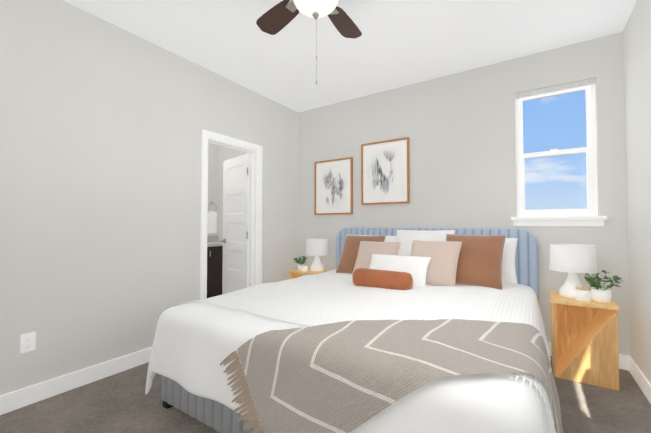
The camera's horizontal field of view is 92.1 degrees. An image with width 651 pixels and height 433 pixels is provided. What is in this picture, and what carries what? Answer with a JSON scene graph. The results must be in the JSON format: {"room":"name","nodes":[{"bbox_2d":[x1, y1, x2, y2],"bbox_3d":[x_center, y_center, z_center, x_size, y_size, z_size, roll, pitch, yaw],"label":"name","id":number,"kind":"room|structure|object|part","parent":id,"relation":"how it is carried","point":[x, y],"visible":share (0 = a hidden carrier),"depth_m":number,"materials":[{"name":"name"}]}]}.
{"room":"bedroom","nodes":[
{"label":"bedroom","id":0,"kind":"room"},
{"bbox_2d":[0,0,297,395],"bbox_3d":[-1.550,-0.138,2.741,0.130,2.740,4.300,-1,-2,33],"label":"wall","id":1,"kind":"structure","parent":0,"point":[103,123],"depth_m":2.40,"materials":[{"name":"paint"}]},
{"bbox_2d":[20,332,35,352],"bbox_3d":[-1.923,0.815,2.029,0.007,0.116,0.072,-1,-2,33],"label":"electrical outlet plate","id":2,"kind":"object","parent":1,"relation":"attached to","point":[27,342],"visible":1,"depth_m":2.02,"materials":[{"name":"white plastic"}]},
{"bbox_2d":[0,347,151,414],"bbox_3d":[-1.490,1.173,2.669,0.014,0.115,4.040,-1,-2,33],"label":"baseboard","id":3,"kind":"structure","parent":1,"relation":"attached to","point":[20,398],"depth_m":2.20,"materials":[{"name":"white wood"}]},
{"bbox_2d":[200,129,261,299],"bbox_3d":[-1.054,0.197,3.471,0.148,2.108,0.826,-1,-2,33],"label":"door frame","id":4,"kind":"structure","parent":1,"relation":"attached to","point":[205,134],"depth_m":3.72,"materials":[{"name":"white wood"}]},
{"bbox_2d":[221,153,248,294],"bbox_3d":[-1.184,0.243,4.041,0.098,2.020,0.700,1,-2,-43],"label":"bathroom door","id":5,"kind":"structure","parent":1,"relation":"in","point":[235,240],"depth_m":4.05,"materials":[{"name":"white wood"}]},
{"bbox_2d":[207,143,218,235],"bbox_3d":[-3.002,-0.114,3.700,0.130,2.740,4.040,-1,-2,33],"label":"wall","id":6,"kind":"structure","parent":0,"point":[213,173],"depth_m":5.28,"materials":[{"name":"paint"}]},
{"bbox_2d":[208,202,216,232],"bbox_3d":[-1.885,0.011,5.213,0.059,0.525,0.169,-1,-2,33],"label":"towel","id":7,"kind":"object","parent":6,"relation":"attached to","point":[212,222],"visible":1,"depth_m":5.18,"materials":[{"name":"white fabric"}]},
{"bbox_2d":[207,235,218,242],"bbox_3d":[-2.186,0.358,4.785,0.018,0.100,1.308,-1,-2,33],"label":"backsplash","id":8,"kind":"structure","parent":6,"relation":"attached to","point":[210,239],"depth_m":5.21,"materials":[{"name":"grey tile"}]},
{"bbox_2d":[0,356,650,432],"bbox_3d":[-0.816,1.270,2.220,5.370,0.100,4.300,-1,-2,33],"label":"floor","id":9,"kind":"structure","parent":0,"point":[121,402],"depth_m":1.96,"materials":[{"name":"carpet"}]},
{"bbox_2d":[207,247,222,297],"bbox_3d":[-1.943,0.860,4.623,0.588,0.840,1.288,-1,-2,33],"label":"bathroom vanity","id":10,"kind":"object","parent":9,"relation":"on","point":[214,263],"depth_m":4.60,"materials":[{"name":"wood"}]},
{"bbox_2d":[207,243,222,246],"bbox_3d":[-1.948,0.422,4.626,0.588,0.036,1.308,-1,-2,33],"label":"countertop","id":11,"kind":"structure","parent":10,"relation":"on","point":[208,244],"depth_m":4.64,"materials":[{"name":"white stone"}]},
{"bbox_2d":[288,268,329,278],"bbox_3d":[-0.193,0.967,3.905,0.390,0.590,0.376,-1,-2,33],"label":"nightstand","id":12,"kind":"object","parent":9,"relation":"on","point":[296,273],"visible":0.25,"depth_m":3.83,"materials":[{"name":"brown wood"}]},
{"bbox_2d":[293,256,307,269],"bbox_3d":[-0.305,0.578,3.942,0.133,0.188,0.195,-1,-2,33],"label":"plant","id":13,"kind":"object","parent":12,"relation":"on","point":[303,260],"visible":0.88,"depth_m":3.91,"materials":[{"name":"green plant"}]},
{"bbox_2d":[302,264,307,271],"bbox_3d":[-0.255,0.626,3.820,0.074,0.084,0.074,-1,-2,33],"label":"candle","id":14,"kind":"object","parent":12,"relation":"on","point":[304,267],"visible":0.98,"depth_m":3.79,"materials":[{"name":"white ceramic"}]},
{"bbox_2d":[306,239,327,270],"bbox_3d":[-0.106,0.476,3.905,0.285,0.390,0.285,-1,-2,33],"label":"lamp","id":15,"kind":"object","parent":12,"relation":"on","point":[316,248],"visible":1,"depth_m":3.81,"materials":[{"name":"white ceramic"}]},
{"bbox_2d":[145,228,563,432],"bbox_3d":[0.390,0.663,2.376,2.226,1.120,2.446,-1,-2,33],"label":"bed","id":16,"kind":"object","parent":9,"relation":"on","point":[409,330],"visible":1,"depth_m":1.56,"materials":[{"name":"fabric"}]},
{"bbox_3d":[-0.215,1.019,1.486,1.970,0.255,0.073,-1,-2,33],"label":"foot rail","id":17,"kind":"part","parent":16,"relation":"part of","materials":[{"name":"fabric"}]},
{"bbox_2d":[182,274,555,432],"bbox_3d":[0.250,0.768,2.188,2.197,0.448,1.492,-1,-2,33],"label":"blanket","id":18,"kind":"object","parent":16,"relation":"on","point":[500,335],"depth_m":1.70,"materials":[{"name":"white fabric"}]},
{"bbox_2d":[220,319,563,432],"bbox_3d":[0.373,0.840,1.655,1.464,0.635,1.232,-1,-2,33],"label":"throw blanket","id":19,"kind":"object","parent":16,"relation":"on","point":[277,375],"depth_m":1.26,"materials":[{"name":"grey fabric"}]},
{"bbox_3d":[1.019,0.663,3.362,2.100,1.070,0.107,-1,-2,33],"label":"headboard","id":20,"kind":"part","parent":16,"relation":"part of","materials":[{"name":"fabric"}]},
{"bbox_2d":[549,291,619,390],"bbox_3d":[1.995,0.930,2.447,0.390,0.590,0.376,-1,-2,33],"label":"nightstand","id":21,"kind":"object","parent":9,"relation":"on","point":[584,343],"visible":0.85,"depth_m":2.33,"materials":[{"name":"brown wood"}]},
{"bbox_2d":[549,244,596,298],"bbox_3d":[1.968,0.430,2.499,0.300,0.410,0.300,-1,-2,33],"label":"lamp","id":22,"kind":"object","parent":21,"relation":"on","point":[573,260],"visible":0.94,"depth_m":2.42,"materials":[{"name":"white ceramic"}]},
{"bbox_2d":[575,286,590,301],"bbox_3d":[1.935,0.582,2.355,0.092,0.099,0.092,-1,-2,33],"label":"candle","id":23,"kind":"object","parent":21,"relation":"on","point":[583,294],"visible":1,"depth_m":2.32,"materials":[{"name":"white ceramic"}]},
{"bbox_2d":[584,270,621,301],"bbox_3d":[2.075,0.515,2.343,0.221,0.233,0.229,-1,-2,33],"label":"plant","id":24,"kind":"object","parent":21,"relation":"on","point":[601,294],"visible":1,"depth_m":2.32,"materials":[{"name":"green plant"}]},
{"bbox_2d":[63,0,636,112],"bbox_3d":[-0.816,-1.569,2.291,5.370,0.100,4.300,-1,-2,33],"label":"ceiling","id":25,"kind":"structure","parent":0,"point":[398,43],"depth_m":2.63,"materials":[{"name":"paint"}]},
{"bbox_2d":[256,0,361,84],"bbox_3d":[-0.049,-1.134,1.826,1.072,0.792,1.058,-1,-2,33],"label":"ceiling fan","id":26,"kind":"object","parent":25,"relation":"hanging from","point":[277,18],"visible":1,"depth_m":2.02,"materials":[{"name":"brown wood"}]},
{"bbox_3d":[-0.056,-1.224,1.792,0.274,0.099,0.274,-1,-2,33],"label":"lamp shade","id":27,"kind":"part","parent":26,"relation":"part of","materials":[{"name":"white glass"}]},
{"bbox_2d":[218,32,629,355],"bbox_3d":[0.334,-0.107,3.995,5.370,2.740,0.130,-1,-2,33],"label":"wall","id":28,"kind":"structure","parent":0,"point":[458,129],"depth_m":3.17,"materials":[{"name":"paint"}]},
{"bbox_2d":[314,157,352,214],"bbox_3d":[0.097,-0.380,4.061,0.570,0.710,0.028,-1,-2,33],"label":"framed artwork","id":29,"kind":"object","parent":28,"relation":"attached to","point":[333,187],"visible":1,"depth_m":4.05,"materials":[{"name":"white paper"}]},
{"bbox_2d":[361,137,409,204],"bbox_3d":[0.690,-0.515,3.672,0.590,0.740,0.028,-1,-2,33],"label":"framed artwork","id":30,"kind":"object","parent":28,"relation":"attached to","point":[385,172],"visible":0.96,"depth_m":3.66,"materials":[{"name":"white paper"}]},
{"bbox_2d":[515,85,597,216],"bbox_3d":[2.083,-0.585,2.862,0.590,1.180,0.100,-1,-2,33],"label":"window","id":31,"kind":"structure","parent":28,"relation":"in","point":[590,149],"depth_m":2.81,"materials":[{"name":"plastic"}]},
{"bbox_2d":[515,78,594,98],"bbox_3d":[2.053,-1.148,2.831,0.582,0.048,0.034,-1,-2,33],"label":"blind headrail","id":32,"kind":"object","parent":31,"relation":"attached to","point":[567,86],"visible":0.96,"depth_m":2.81,"materials":[{"name":"white plastic"}]},
{"bbox_2d":[511,216,606,226],"bbox_3d":[2.041,0.045,2.784,0.680,0.087,0.100,-1,-2,33],"label":"window sill","id":33,"kind":"structure","parent":28,"relation":"attached to","point":[582,221],"depth_m":2.73,"materials":[{"name":"white wood"}]},
{"bbox_2d":[547,342,628,370],"bbox_3d":[1.020,1.192,3.422,3.370,0.115,0.014,-1,-2,33],"label":"baseboard","id":34,"kind":"structure","parent":28,"relation":"attached to","point":[623,362],"depth_m":2.51,"materials":[{"name":"white wood"}]},
{"bbox_2d":[622,0,650,383],"bbox_3d":[1.405,-0.188,0.711,0.300,2.740,4.170,-1,-2,33],"label":"wall","id":35,"kind":"structure","parent":0,"point":[636,32],"depth_m":2.23,"materials":[{"name":"paint"}]},
{"bbox_2d":[628,356,650,403],"bbox_3d":[1.310,1.127,0.819,0.014,0.115,4.040,-1,-2,33],"label":"baseboard","id":36,"kind":"structure","parent":35,"relation":"attached to","point":[641,380],"depth_m":2.22,"materials":[{"name":"white wood"}]}
]}

